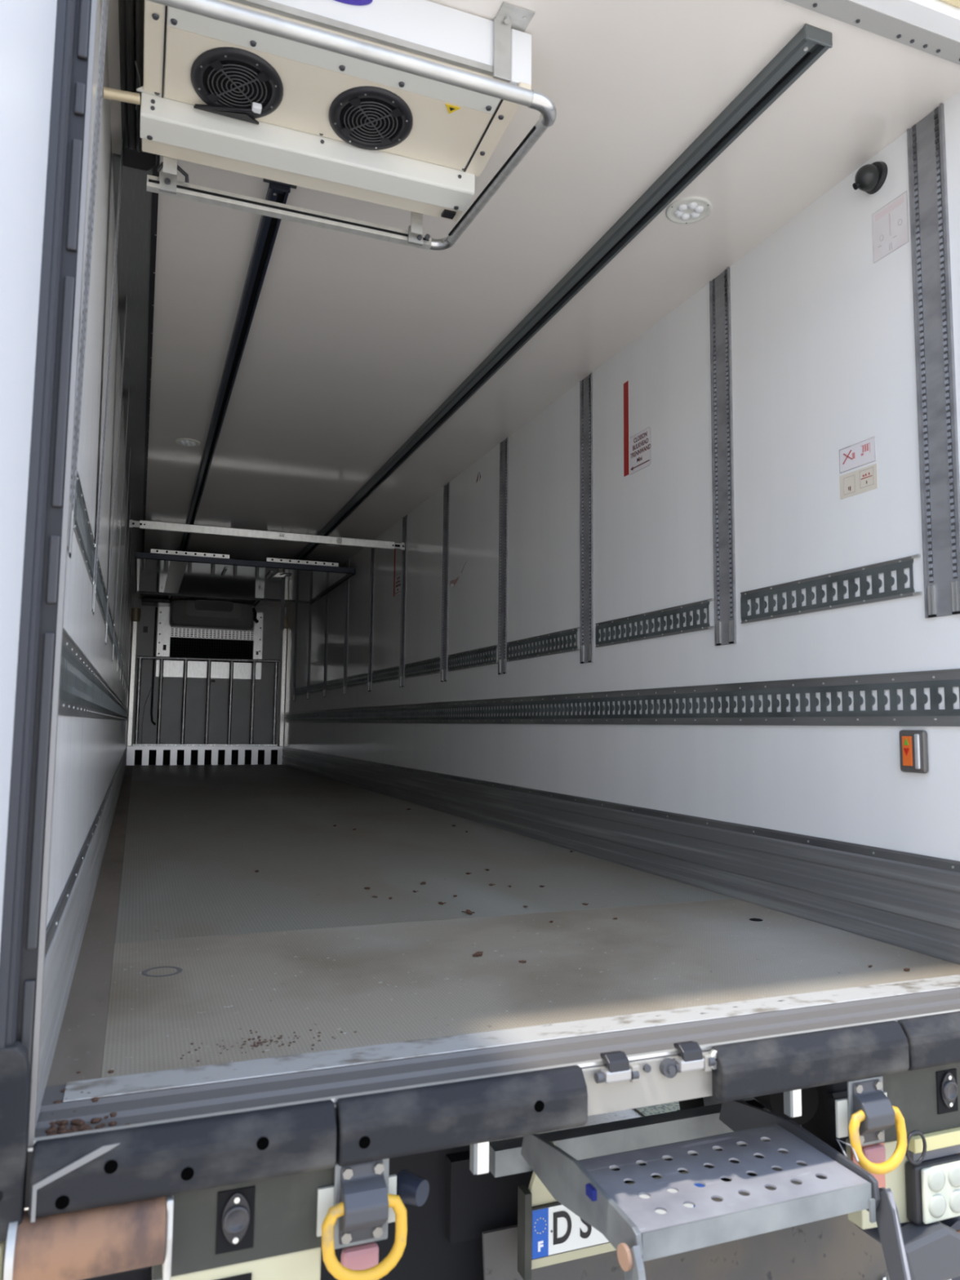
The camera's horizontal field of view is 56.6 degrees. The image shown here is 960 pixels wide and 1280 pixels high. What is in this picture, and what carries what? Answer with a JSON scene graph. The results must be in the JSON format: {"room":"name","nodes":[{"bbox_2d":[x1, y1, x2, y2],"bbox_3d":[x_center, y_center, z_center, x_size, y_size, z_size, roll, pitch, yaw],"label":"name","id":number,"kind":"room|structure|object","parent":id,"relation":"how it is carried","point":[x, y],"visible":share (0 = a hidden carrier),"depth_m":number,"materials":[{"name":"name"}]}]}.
{"room":"cargo space","nodes":[
{"label":"cargo space","id":0,"kind":"room"},
{"bbox_2d":[46,0,131,931],"bbox_3d":[-3.250,0.073,7.972,0.121,2.885,13.746,3,-6,-21],"label":"wall","id":1,"kind":"structure","parent":0,"point":[90,752],"depth_m":2.79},
{"bbox_2d":[0,1240,6,1279],"bbox_3d":[-0.794,1.049,1.425,0.053,0.185,0.080,3,-6,-21],"label":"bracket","id":2,"kind":"object","parent":1,"relation":"attached to","point":[2,1244],"visible":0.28,"depth_m":1.42,"materials":[{"name":"metal"}]},
{"bbox_2d":[0,0,57,947],"bbox_3d":[-0.580,-0.557,0.944,0.090,2.775,1.238,3,-6,-21],"label":"door","id":3,"kind":"structure","parent":1,"relation":"in","point":[27,27],"depth_m":1.34,"materials":[{"name":"white"}]},
{"bbox_2d":[35,747,127,1128],"bbox_3d":[-3.195,1.262,7.862,0.010,0.297,13.666,3,-6,-21],"label":"baseboard","id":4,"kind":"structure","parent":1,"relation":"attached to","point":[65,931],"depth_m":2.17,"materials":[{"name":"metal"}]},
{"bbox_2d":[73,471,96,586],"bbox_3d":[-1.068,-0.276,2.419,0.006,0.130,0.910,3,-6,-21],"label":"rail","id":5,"kind":"object","parent":1,"relation":"attached to","point":[77,521],"visible":0.98,"depth_m":2.31,"materials":[{"name":"silver metal"}]},
{"bbox_2d":[66,0,108,559],"bbox_3d":[-0.850,-0.999,1.957,0.011,1.641,0.138,3,-6,-21],"label":"post","id":6,"kind":"object","parent":1,"relation":"attached to","point":[105,2],"visible":0.98,"depth_m":1.94,"materials":[{"name":"silver metal"}]},
{"bbox_2d":[57,627,128,720],"bbox_3d":[-3.207,0.628,7.937,0.004,0.174,13.666,3,-6,-21],"label":"rail","id":7,"kind":"object","parent":1,"relation":"attached to","point":[108,705],"visible":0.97,"depth_m":2.52,"materials":[{"name":"metal"}]},
{"bbox_2d":[95,557,108,625],"bbox_3d":[-1.490,-0.175,3.516,0.006,0.130,1.063,3,-6,-21],"label":"rail","id":8,"kind":"object","parent":1,"relation":"attached to","point":[102,605],"visible":0.96,"depth_m":3.40,"materials":[{"name":"silver metal"}]},
{"bbox_2d":[91,137,123,615],"bbox_3d":[-1.244,-0.904,2.983,0.011,1.641,0.138,3,-6,-21],"label":"post","id":9,"kind":"object","parent":1,"relation":"attached to","point":[122,159],"visible":1,"depth_m":2.97,"materials":[{"name":"silver metal"}]},
{"bbox_2d":[106,602,114,646],"bbox_3d":[-1.929,-0.070,4.658,0.006,0.130,1.063,3,-6,-21],"label":"rail","id":10,"kind":"object","parent":1,"relation":"attached to","point":[110,621],"visible":0.96,"depth_m":4.58,"materials":[{"name":"silver metal"}]},
{"bbox_2d":[104,295,127,645],"bbox_3d":[-1.694,-0.797,4.151,0.011,1.641,0.138,3,-6,-21],"label":"post","id":11,"kind":"object","parent":1,"relation":"attached to","point":[126,295],"visible":1,"depth_m":4.14,"materials":[{"name":"silver metal"}]},
{"bbox_2d":[111,391,129,661],"bbox_3d":[-2.133,-0.692,5.293,0.011,1.641,0.138,3,-6,-21],"label":"post","id":12,"kind":"object","parent":1,"relation":"attached to","point":[128,392],"visible":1,"depth_m":5.28,"materials":[{"name":"silver metal"}]},
{"bbox_2d":[102,86,140,104],"bbox_3d":[-1.004,-1.526,2.498,0.097,0.037,0.028,3,-6,-24],"label":"pipe","id":13,"kind":"object","parent":1,"relation":"attached to","point":[108,93],"visible":1,"depth_m":2.49,"materials":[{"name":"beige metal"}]},
{"bbox_2d":[120,495,131,679],"bbox_3d":[-3.022,-0.480,7.603,0.011,1.641,0.138,3,-6,-21],"label":"post","id":14,"kind":"object","parent":1,"relation":"attached to","point":[131,495],"visible":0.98,"depth_m":7.59,"materials":[{"name":"silver metal"}]},
{"bbox_2d":[128,520,404,550],"bbox_3d":[-1.859,-0.945,8.055,2.446,0.072,0.039,3,-6,-21],"label":"bar","id":15,"kind":"object","parent":14,"relation":"attached to","point":[149,525],"visible":1,"depth_m":8.01,"materials":[{"name":"metal"}]},
{"bbox_2d":[127,608,141,746],"bbox_3d":[-5.575,0.593,14.310,0.148,2.208,0.202,3,-6,-21],"label":"column","id":16,"kind":"structure","parent":1,"relation":"attached to","point":[135,617],"depth_m":14.26,"materials":[{"name":"silver metal"}]},
{"bbox_2d":[126,598,286,746],"bbox_3d":[-4.523,0.721,14.868,2.640,2.885,0.100,3,-6,-21],"label":"wall","id":17,"kind":"structure","parent":0,"point":[172,687],"depth_m":14.77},
{"bbox_2d":[141,597,263,679],"bbox_3d":[-4.534,-0.010,14.607,1.950,1.250,0.499,3,-6,-21],"label":"refrigeration unit","id":18,"kind":"object","parent":17,"relation":"attached to","point":[200,628],"visible":1,"depth_m":14.71,"materials":[{"name":"metal"}]},
{"bbox_2d":[151,607,157,724],"bbox_3d":[-5.270,0.418,14.464,0.113,1.924,0.054,-1,-6,17],"label":"hose","id":19,"kind":"object","parent":18,"relation":"hanging from","point":[156,608],"visible":1,"depth_m":14.47,"materials":[{"name":"black rubber"}]},
{"bbox_2d":[169,637,253,658],"bbox_3d":[-4.466,0.150,14.858,1.338,0.360,0.005,3,-6,-21],"label":"grille","id":20,"kind":"object","parent":18,"relation":"attached to","point":[200,647],"depth_m":14.87,"materials":[{"name":"black"}]},
{"bbox_2d":[126,746,283,765],"bbox_3d":[-4.481,1.895,14.614,2.450,0.300,0.199,3,-6,-21],"label":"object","id":21,"kind":"structure","parent":17,"relation":"attached to","point":[135,755],"depth_m":14.55,"materials":[{"name":"white"}]},
{"bbox_2d":[133,655,279,746],"bbox_3d":[-4.482,1.019,14.711,2.274,1.458,0.166,3,-6,-21],"label":"guard","id":22,"kind":"object","parent":21,"relation":"on","point":[140,658],"visible":1,"depth_m":14.62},
{"bbox_2d":[46,764,959,1086],"bbox_3d":[-2.099,1.524,8.397,2.460,0.102,13.531,3,-6,-21],"label":"floor","id":23,"kind":"structure","parent":0,"point":[184,944],"depth_m":2.91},
{"bbox_2d":[180,1028,356,1062],"bbox_3d":[-0.459,0.873,1.948,0.378,0.003,0.183,3,-6,-21],"label":"soil patch","id":24,"kind":"object","parent":23,"relation":"on","point":[259,1037],"visible":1,"depth_m":1.93,"materials":[{"name":"brown soil"}]},
{"bbox_2d":[106,0,959,607],"bbox_3d":[-2.060,-1.252,8.608,2.660,0.100,13.641,3,-6,-21],"label":"ceiling","id":25,"kind":"structure","parent":0,"point":[353,342],"depth_m":3.88,"materials":[{"name":"plastic"}]},
{"bbox_2d":[112,152,159,595],"bbox_3d":[-3.238,-1.226,8.408,0.156,0.016,11.966,3,-6,-21],"label":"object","id":26,"kind":"object","parent":25,"relation":"attached to","point":[138,219],"visible":0.73,"depth_m":4.34,"materials":[{"name":"black plastic"}]},
{"bbox_2d":[118,0,156,170],"bbox_3d":[-0.955,-1.733,2.503,0.112,0.083,1.425,3,-6,-21],"label":"seal","id":27,"kind":"object","parent":25,"relation":"attached to","point":[131,12],"visible":0.82,"depth_m":2.67,"materials":[{"name":"black rubber"}]},
{"bbox_2d":[167,178,297,602],"bbox_3d":[-2.912,-1.157,8.935,0.120,0.045,12.206,3,-6,-21],"label":"rail","id":28,"kind":"object","parent":25,"relation":"attached to","point":[277,192],"visible":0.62,"depth_m":4.46,"materials":[{"name":"grey"}]},
{"bbox_2d":[134,548,355,604],"bbox_3d":[-3.052,-0.749,11.188,2.385,0.120,2.815,3,-6,-21],"label":"frame","id":29,"kind":"object","parent":28,"relation":"hanging from","point":[158,573],"depth_m":10.70,"materials":[{"name":"grey"}]},
{"bbox_2d":[272,572,292,630],"bbox_3d":[-2.281,-0.446,10.235,0.211,0.661,0.068,3,-6,-21],"label":"strap","id":30,"kind":"object","parent":29,"relation":"hanging from","point":[282,575],"visible":1,"depth_m":10.25,"materials":[{"name":"black plastic"}]},
{"bbox_2d":[136,0,534,235],"bbox_3d":[-0.442,-1.592,2.615,1.058,0.332,0.670,3,-6,-21],"label":"refrigeration unit","id":31,"kind":"object","parent":25,"relation":"attached to","point":[215,93],"visible":0.98,"depth_m":2.56,"materials":[{"name":"beige metal"}]},
{"bbox_2d":[139,92,475,212],"bbox_3d":[-0.505,-1.492,2.751,1.015,0.085,0.085,3,-6,-21],"label":"drip tray","id":32,"kind":"object","parent":31,"relation":"on","point":[166,119],"depth_m":2.71,"materials":[{"name":"white metal"}]},
{"bbox_2d":[146,0,556,250],"bbox_3d":[-0.441,-1.447,2.586,1.128,0.078,0.830,3,-6,-21],"label":"guard rail","id":33,"kind":"object","parent":31,"relation":"attached to","point":[166,184],"visible":0.98,"depth_m":2.39,"materials":[{"name":"metal"}]},
{"bbox_2d":[250,23,832,607],"bbox_3d":[-1.442,-1.153,8.815,0.096,0.045,13.482,3,-6,-21],"label":"rail","id":34,"kind":"object","parent":25,"relation":"attached to","point":[811,42],"visible":0.98,"depth_m":3.46,"materials":[{"name":"grey"}]},
{"bbox_2d":[665,196,712,223],"bbox_3d":[0.809,-1.659,3.452,0.176,0.016,0.176,3,-6,-21],"label":"recessed light","id":35,"kind":"object","parent":25,"relation":"in","point":[688,210],"visible":1,"depth_m":3.44,"materials":[{"name":"white plastic"}]},
{"bbox_2d":[283,89,959,861],"bbox_3d":[-0.856,0.185,8.883,0.090,2.885,13.746,3,-6,-21],"label":"wall","id":36,"kind":"structure","parent":0,"point":[823,344],"depth_m":3.94,"materials":[{"name":"plastic"}]},
{"bbox_2d":[277,615,288,746],"bbox_3d":[-3.351,0.697,15.156,0.148,2.208,0.202,3,-6,-21],"label":"column","id":37,"kind":"structure","parent":36,"relation":"attached to","point":[283,639],"depth_m":15.11,"materials":[{"name":"silver metal"}]},
{"bbox_2d":[293,602,297,701],"bbox_3d":[-2.951,0.157,14.250,0.012,1.641,0.138,3,-6,-21],"label":"post","id":38,"kind":"object","parent":36,"relation":"attached to","point":[296,606],"visible":0.96,"depth_m":14.24,"materials":[{"name":"silver metal"}]},
{"bbox_2d":[306,604,311,699],"bbox_3d":[-2.506,0.051,13.095,0.012,1.641,0.138,3,-6,-21],"label":"post","id":39,"kind":"object","parent":36,"relation":"attached to","point":[310,605],"visible":0.86,"depth_m":13.08,"materials":[{"name":"silver metal"}]},
{"bbox_2d":[323,592,328,697],"bbox_3d":[-2.062,-0.055,11.940,0.012,1.641,0.138,3,-6,-21],"label":"post","id":40,"kind":"object","parent":36,"relation":"attached to","point":[326,594],"visible":0.89,"depth_m":11.92,"materials":[{"name":"silver metal"}]},
{"bbox_2d":[342,559,349,694],"bbox_3d":[-1.618,-0.161,10.785,0.012,1.641,0.138,3,-6,-21],"label":"post","id":41,"kind":"object","parent":36,"relation":"attached to","point":[346,624],"visible":0.93,"depth_m":10.77,"materials":[{"name":"silver metal"}]},
{"bbox_2d":[346,672,368,688],"bbox_3d":[-1.401,0.460,10.138,0.012,0.130,1.063,3,-6,-21],"label":"rail","id":42,"kind":"object","parent":36,"relation":"attached to","point":[356,681],"visible":1,"depth_m":10.12,"materials":[{"name":"silver metal"}]},
{"bbox_2d":[368,539,375,691],"bbox_3d":[-1.173,-0.267,9.630,0.012,1.641,0.138,3,-6,-21],"label":"post","id":43,"kind":"object","parent":36,"relation":"attached to","point":[372,550],"visible":0.99,"depth_m":9.62,"materials":[{"name":"silver metal"}]},
{"bbox_2d":[372,665,399,683],"bbox_3d":[-0.956,0.354,8.983,0.012,0.130,1.063,3,-6,-21],"label":"rail","id":44,"kind":"object","parent":36,"relation":"attached to","point":[393,669],"visible":1,"depth_m":8.95,"materials":[{"name":"silver metal"}]},
{"bbox_2d":[393,548,400,596],"bbox_3d":[-0.809,-0.687,8.739,0.002,0.509,0.263,3,-6,-21],"label":"sticker","id":45,"kind":"object","parent":36,"relation":"attached to","point":[397,580],"visible":1,"depth_m":8.76,"materials":[{"name":"red"}]},
{"bbox_2d":[399,514,407,687],"bbox_3d":[-0.729,-0.373,8.475,0.012,1.641,0.138,3,-6,-21],"label":"post","id":46,"kind":"object","parent":36,"relation":"attached to","point":[403,589],"visible":0.99,"depth_m":8.47,"materials":[{"name":"silver metal"}]},
{"bbox_2d":[404,656,440,678],"bbox_3d":[-0.512,0.248,7.828,0.012,0.130,1.063,3,-6,-21],"label":"rail","id":47,"kind":"object","parent":36,"relation":"attached to","point":[425,662],"visible":1,"depth_m":7.79,"materials":[{"name":"silver metal"}]},
{"bbox_2d":[440,481,449,681],"bbox_3d":[-0.285,-0.479,7.320,0.012,1.641,0.138,3,-6,-21],"label":"post","id":48,"kind":"object","parent":36,"relation":"attached to","point":[444,652],"visible":1,"depth_m":7.32,"materials":[{"name":"silver metal"}]},
{"bbox_2d":[447,644,497,671],"bbox_3d":[-0.068,0.142,6.673,0.012,0.130,1.063,3,-6,-21],"label":"rail","id":49,"kind":"object","parent":36,"relation":"attached to","point":[487,649],"visible":1,"depth_m":6.63,"materials":[{"name":"silver metal"}]},
{"bbox_2d":[24,974,959,1208],"bbox_3d":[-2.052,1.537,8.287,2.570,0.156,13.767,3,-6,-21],"label":"sill","id":50,"kind":"structure","parent":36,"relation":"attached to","point":[145,1099],"depth_m":1.85,"materials":[{"name":"metal"}]},
{"bbox_2d":[44,1070,129,1136],"bbox_3d":[-0.713,0.843,1.632,0.136,0.020,0.278,3,-6,-21],"label":"leaf litter","id":51,"kind":"object","parent":50,"relation":"on","point":[62,1129],"visible":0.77,"depth_m":1.54,"materials":[{"name":"brown"}]},
{"bbox_2d":[28,1099,336,1222],"bbox_3d":[-0.492,0.880,1.518,0.492,0.108,0.046,3,-6,-21],"label":"buffer","id":52,"kind":"object","parent":50,"relation":"attached to","point":[74,1173],"visible":1,"depth_m":1.50,"materials":[{"name":"black"}]},
{"bbox_2d":[151,1160,337,1279],"bbox_3d":[-0.367,1.020,1.595,0.407,0.148,0.024,3,-6,-21],"label":"panel","id":53,"kind":"object","parent":50,"relation":"attached to","point":[285,1220],"visible":0.32,"depth_m":1.57,"materials":[{"name":"green paint"}]},
{"bbox_2d":[3,1195,173,1279],"bbox_3d":[-0.638,0.993,1.467,0.246,0.137,0.120,3,-6,-21],"label":"tail light","id":54,"kind":"object","parent":53,"relation":"attached to","point":[93,1242],"visible":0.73,"depth_m":1.43,"materials":[{"name":"metal"}]},
{"bbox_2d":[215,1186,255,1254],"bbox_3d":[-0.425,1.014,1.553,0.064,0.102,0.016,3,-6,-21],"label":"recessed light","id":55,"kind":"object","parent":53,"relation":"attached to","point":[235,1217],"visible":1,"depth_m":1.55,"materials":[{"name":"black"}]},
{"bbox_2d":[170,1247,320,1279],"bbox_3d":[-0.417,1.226,1.575,0.258,0.268,0.060,3,-6,-21],"label":"bumper cover","id":56,"kind":"object","parent":53,"relation":"attached to","point":[304,1264],"visible":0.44,"depth_m":1.58,"materials":[{"name":"beige paint"}]},
{"bbox_2d":[340,1242,378,1270],"bbox_3d":[-0.221,1.135,1.636,0.070,0.044,0.024,3,-6,-21],"label":"reflector","id":57,"kind":"object","parent":53,"relation":"attached to","point":[366,1255],"visible":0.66,"depth_m":1.63,"materials":[{"name":"pink"}]},
{"bbox_2d":[316,1158,407,1279],"bbox_3d":[-0.210,1.044,1.603,0.156,0.189,0.067,3,-6,-21],"label":"ring","id":58,"kind":"object","parent":53,"relation":"attached to","point":[362,1201],"visible":0.96,"depth_m":1.60,"materials":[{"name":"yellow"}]},
{"bbox_2d":[396,1168,429,1206],"bbox_3d":[-0.129,1.038,1.682,0.050,0.056,0.056,-3,-6,32],"label":"socket","id":59,"kind":"object","parent":53,"relation":"attached to","point":[412,1189],"visible":0.85,"depth_m":1.67,"materials":[{"name":"grey"}]},
{"bbox_2d":[336,1065,587,1166],"bbox_3d":[-0.024,0.902,1.696,0.497,0.108,0.046,3,-6,-21],"label":"buffer","id":60,"kind":"object","parent":50,"relation":"attached to","point":[371,1127],"visible":0.98,"depth_m":1.67,"materials":[{"name":"black"}]},
{"bbox_2d":[469,1142,488,1174],"bbox_3d":[-0.001,1.002,1.744,0.032,0.075,0.022,3,-6,-21],"label":"tab","id":61,"kind":"object","parent":50,"relation":"attached to","point":[479,1153],"visible":0.64,"depth_m":1.74,"materials":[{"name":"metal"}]},
{"bbox_2d":[445,1099,767,1244],"bbox_3d":[-1.966,1.837,8.008,2.500,0.488,12.296,3,-6,-21],"label":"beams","id":62,"kind":"structure","parent":50,"relation":"attached to","point":[476,1204],"depth_m":2.33,"materials":[{"name":"metal"}]},
{"bbox_2d":[320,1141,489,1279],"bbox_3d":[-0.271,1.541,2.259,0.635,0.935,0.060,3,-6,-21],"label":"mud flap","id":63,"kind":"object","parent":62,"relation":"hanging from","point":[428,1254],"visible":0.02,"depth_m":2.31,"materials":[{"name":"rubber"}]},
{"bbox_2d":[517,1141,707,1279],"bbox_3d":[0.362,1.429,2.305,0.555,0.300,0.045,3,-6,-21],"label":"plate","id":64,"kind":"object","parent":62,"relation":"attached to","point":[549,1233],"visible":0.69,"depth_m":2.22,"materials":[{"name":"beige paint"}]},
{"bbox_2d":[482,1169,886,1279],"bbox_3d":[0.662,1.778,2.460,1.380,0.480,0.082,3,-6,-21],"label":"mud flap","id":65,"kind":"object","parent":62,"relation":"hanging from","point":[833,1248],"visible":0.47,"depth_m":2.51,"materials":[{"name":"grey rubber"}]},
{"bbox_2d":[520,1100,911,1279],"bbox_3d":[0.512,1.359,1.915,0.643,0.486,0.769,3,-6,-21],"label":"step","id":66,"kind":"structure","parent":62,"relation":"attached to","point":[833,1185],"depth_m":1.88,"materials":[{"name":"metal"}]},
{"bbox_2d":[753,1086,818,1125],"bbox_3d":[0.867,1.309,2.635,0.138,0.166,0.312,1,-5,-4],"label":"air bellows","id":67,"kind":"object","parent":62,"relation":"attached to","point":[774,1103],"visible":0.21,"depth_m":2.49,"materials":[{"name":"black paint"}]},
{"bbox_2d":[853,1216,959,1279],"bbox_3d":[1.141,1.530,2.330,0.180,0.180,0.300,3,-6,-21],"label":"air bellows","id":68,"kind":"object","parent":62,"relation":"attached to","point":[953,1223],"visible":0.14,"depth_m":2.21,"materials":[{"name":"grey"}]},
{"bbox_2d":[582,1040,717,1115],"bbox_3d":[0.362,0.913,1.858,0.333,0.118,0.043,3,-6,-21],"label":"bracket","id":69,"kind":"object","parent":50,"relation":"attached to","point":[620,1086],"visible":0.91,"depth_m":1.86,"materials":[{"name":"metal"}]},
{"bbox_2d":[659,1057,677,1078],"bbox_3d":[0.398,0.899,1.869,0.036,0.036,0.022,3,-6,-21],"label":"bolt","id":70,"kind":"object","parent":69,"relation":"in","point":[668,1066],"depth_m":1.86,"materials":[{"name":"grey metal"}]},
{"bbox_2d":[783,1088,801,1117],"bbox_3d":[0.707,1.035,2.014,0.032,0.075,0.022,3,-6,-21],"label":"tab","id":71,"kind":"object","parent":50,"relation":"attached to","point":[792,1099],"visible":0.64,"depth_m":2.00,"materials":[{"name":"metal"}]},
{"bbox_2d":[711,1020,909,1102],"bbox_3d":[0.746,0.939,1.990,0.515,0.108,0.045,3,-6,-21],"label":"buffer","id":72,"kind":"object","parent":50,"relation":"attached to","point":[746,1069],"visible":1,"depth_m":1.97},
{"bbox_2d":[873,1062,959,1144],"bbox_3d":[1.219,1.102,2.198,0.665,0.164,0.024,3,-6,-21],"label":"panel","id":73,"kind":"object","parent":50,"relation":"attached to","point":[913,1092],"visible":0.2,"depth_m":2.12,"materials":[{"name":"green paint"}]},
{"bbox_2d":[835,1075,906,1174],"bbox_3d":[0.894,1.102,2.023,0.156,0.189,0.067,3,-6,-21],"label":"ring","id":74,"kind":"object","parent":73,"relation":"attached to","point":[867,1111],"visible":0.96,"depth_m":2.02,"materials":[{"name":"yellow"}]},
{"bbox_2d":[845,1127,959,1279],"bbox_3d":[1.207,1.329,2.159,0.695,0.297,0.120,3,-6,-21],"label":"bumper cover","id":75,"kind":"object","parent":73,"relation":"attached to","point":[946,1142],"depth_m":2.05,"materials":[{"name":"beige paint"}]},
{"bbox_2d":[850,1142,885,1187],"bbox_3d":[0.899,1.209,2.051,0.093,0.130,0.024,3,-6,-21],"label":"reflector","id":76,"kind":"object","parent":75,"relation":"attached to","point":[875,1153],"visible":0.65,"depth_m":2.05,"materials":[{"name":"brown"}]},
{"bbox_2d":[905,1153,959,1225],"bbox_3d":[1.080,1.295,2.099,0.158,0.132,0.050,3,-6,-21],"label":"lamp","id":77,"kind":"object","parent":75,"relation":"attached to","point":[932,1185],"visible":1,"depth_m":2.07,"materials":[{"name":"white plastic"}]},
{"bbox_2d":[905,1130,926,1164],"bbox_3d":[1.010,1.176,2.064,0.064,0.076,0.008,3,-6,-21],"label":"ring","id":78,"kind":"object","parent":73,"relation":"hanging from","point":[911,1134],"visible":0.94,"depth_m":2.06,"materials":[{"name":"black plastic"}]},
{"bbox_2d":[936,1068,958,1114],"bbox_3d":[1.129,1.089,2.144,0.064,0.098,0.016,3,-6,-21],"label":"recessed light","id":79,"kind":"object","parent":73,"relation":"attached to","point":[947,1089],"visible":1,"depth_m":2.14,"materials":[{"name":"black"}]},
{"bbox_2d":[897,1011,959,1071],"bbox_3d":[1.269,0.963,2.188,0.590,0.108,0.046,3,-6,-21],"label":"buffer","id":80,"kind":"object","parent":50,"relation":"attached to","point":[934,1040],"visible":0.79,"depth_m":2.10,"materials":[{"name":"black"}]},
{"bbox_2d":[497,436,508,674],"bbox_3d":[0.160,-0.585,6.165,0.012,1.641,0.138,3,-6,-21],"label":"post","id":81,"kind":"object","parent":36,"relation":"attached to","point":[504,446],"visible":1,"depth_m":6.16,"materials":[{"name":"silver metal"}]},
{"bbox_2d":[506,626,579,662],"bbox_3d":[0.372,0.037,5.531,0.012,0.130,1.063,3,-6,-21],"label":"rail","id":82,"kind":"object","parent":36,"relation":"attached to","point":[571,632],"visible":1,"depth_m":5.47,"materials":[{"name":"silver metal"}]},
{"bbox_2d":[579,372,593,663],"bbox_3d":[0.599,-0.690,5.023,0.012,1.641,0.138,3,-6,-21],"label":"vertical track","id":83,"kind":"object","parent":36,"relation":"attached to","point":[586,557],"visible":1,"depth_m":5.02,"materials":[{"name":"silver metal"}]},
{"bbox_2d":[281,746,959,964],"bbox_3d":[-0.925,1.371,8.758,0.024,0.297,13.606,3,-6,-21],"label":"baseboard","id":84,"kind":"structure","parent":36,"relation":"attached to","point":[911,901],"depth_m":3.67,"materials":[{"name":"metal"}]},
{"bbox_2d":[284,668,959,726],"bbox_3d":[-0.896,0.733,8.785,0.008,0.174,13.666,3,-6,-21],"label":"rail","id":85,"kind":"object","parent":36,"relation":"attached to","point":[947,679],"visible":1,"depth_m":3.77,"materials":[{"name":"metal"}]},
{"bbox_2d":[623,380,651,476],"bbox_3d":[0.802,-1.110,4.556,0.002,0.509,0.263,3,-6,-21],"label":"sticker","id":86,"kind":"object","parent":36,"relation":"attached to","point":[640,442],"visible":1,"depth_m":4.56,"materials":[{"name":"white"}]},
{"bbox_2d":[595,598,713,647],"bbox_3d":[0.821,-0.070,4.363,0.012,0.130,1.063,3,-6,-21],"label":"rail","id":87,"kind":"object","parent":36,"relation":"attached to","point":[700,605],"visible":1,"depth_m":4.30,"materials":[{"name":"metal"}]},
{"bbox_2d":[709,266,736,645],"bbox_3d":[1.048,-0.797,3.855,0.012,1.641,0.138,3,-6,-21],"label":"vertical track","id":88,"kind":"object","parent":36,"relation":"attached to","point":[721,368],"visible":1,"depth_m":3.85,"materials":[{"name":"silver metal"}]},
{"bbox_2d":[740,554,921,623],"bbox_3d":[1.243,-0.171,3.266,0.012,0.130,0.910,3,-6,-21],"label":"rail","id":89,"kind":"object","parent":36,"relation":"attached to","point":[885,567],"visible":1,"depth_m":3.20,"materials":[{"name":"metal"}]},
{"bbox_2d":[839,435,875,473],"bbox_3d":[1.323,-0.649,3.127,0.004,0.086,0.167,3,-6,-21],"label":"sticker","id":90,"kind":"object","parent":36,"relation":"attached to","point":[864,452],"visible":1,"depth_m":3.12,"materials":[{"name":"white"}]},
{"bbox_2d":[839,463,877,499],"bbox_3d":[1.323,-0.553,3.118,0.002,0.086,0.173,3,-6,-21],"label":"sticker","id":91,"kind":"object","parent":36,"relation":"attached to","point":[864,479],"visible":1,"depth_m":3.11,"materials":[{"name":"beige"}]},
{"bbox_2d":[852,161,887,194],"bbox_3d":[1.345,-1.611,3.089,0.092,0.103,0.103,3,-6,-21],"label":"dome camera","id":92,"kind":"object","parent":36,"relation":"attached to","point":[869,179],"visible":1,"depth_m":3.06,"materials":[{"name":"black plastic"}]},
{"bbox_2d":[871,191,908,263],"bbox_3d":[1.395,-1.403,3.032,0.002,0.178,0.151,3,-6,-21],"label":"sticker","id":93,"kind":"object","parent":36,"relation":"attached to","point":[890,223],"visible":1,"depth_m":3.03,"materials":[{"name":"white"}]},
{"bbox_2d":[898,729,928,773],"bbox_3d":[1.375,0.354,2.830,0.030,0.135,0.103,3,-6,-21],"label":"control box","id":94,"kind":"object","parent":36,"relation":"attached to","point":[913,749],"visible":1,"depth_m":2.82,"materials":[{"name":"grey"}]},
{"bbox_2d":[906,102,959,617],"bbox_3d":[1.443,-0.891,2.830,0.012,1.641,0.138,3,-6,-21],"label":"vertical track","id":95,"kind":"object","parent":36,"relation":"attached to","point":[936,404],"visible":1,"depth_m":2.83,"materials":[{"name":"metal"}]},
{"bbox_2d":[784,0,959,64],"bbox_3d":[0.414,-1.899,2.211,2.640,0.263,0.134,3,-6,-21],"label":"beam","id":96,"kind":"structure","parent":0,"point":[932,27],"depth_m":2.49,"materials":[{"name":"grey"}]},
{"bbox_2d":[0,0,97,1241],"bbox_3d":[-0.762,-0.500,1.561,0.102,2.915,0.055,3,-6,-21],"label":"door frame","id":97,"kind":"structure","parent":96,"relation":"attached to","point":[30,813],"depth_m":1.52,"materials":[{"name":"grey"}]},
{"label":"outside","id":98,"kind":"structure","parent":0,"visible":0},
{"bbox_2d":[24,1108,642,1279],"bbox_3d":[-0.755,2.018,1.341,80.000,0.100,80.000,3,-6,-21],"label":"ground","id":99,"kind":"structure","parent":98,"point":[628,1113],"depth_m":4.21,"materials":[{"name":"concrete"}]},
{"bbox_2d":[82,1266,151,1279],"bbox_3d":[-1.049,1.584,2.450,0.260,0.968,0.968,3,-6,-21],"label":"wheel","id":100,"kind":"object","parent":99,"relation":"on","point":[144,1273],"visible":0.02,"depth_m":2.06,"materials":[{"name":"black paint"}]},
{"bbox_2d":[632,1101,679,1116],"bbox_3d":[2.825,2.635,7.984,6.540,0.012,8.100,3,-6,-21],"label":"gravel","id":101,"kind":"object","parent":99,"relation":"on","point":[673,1106],"depth_m":4.28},
{"bbox_2d":[676,1081,848,1171],"bbox_3d":[1.070,1.683,3.256,0.260,0.968,0.968,3,-6,-21],"label":"wheel","id":102,"kind":"object","parent":99,"relation":"on","point":[822,1125],"visible":0.05,"depth_m":2.85,"materials":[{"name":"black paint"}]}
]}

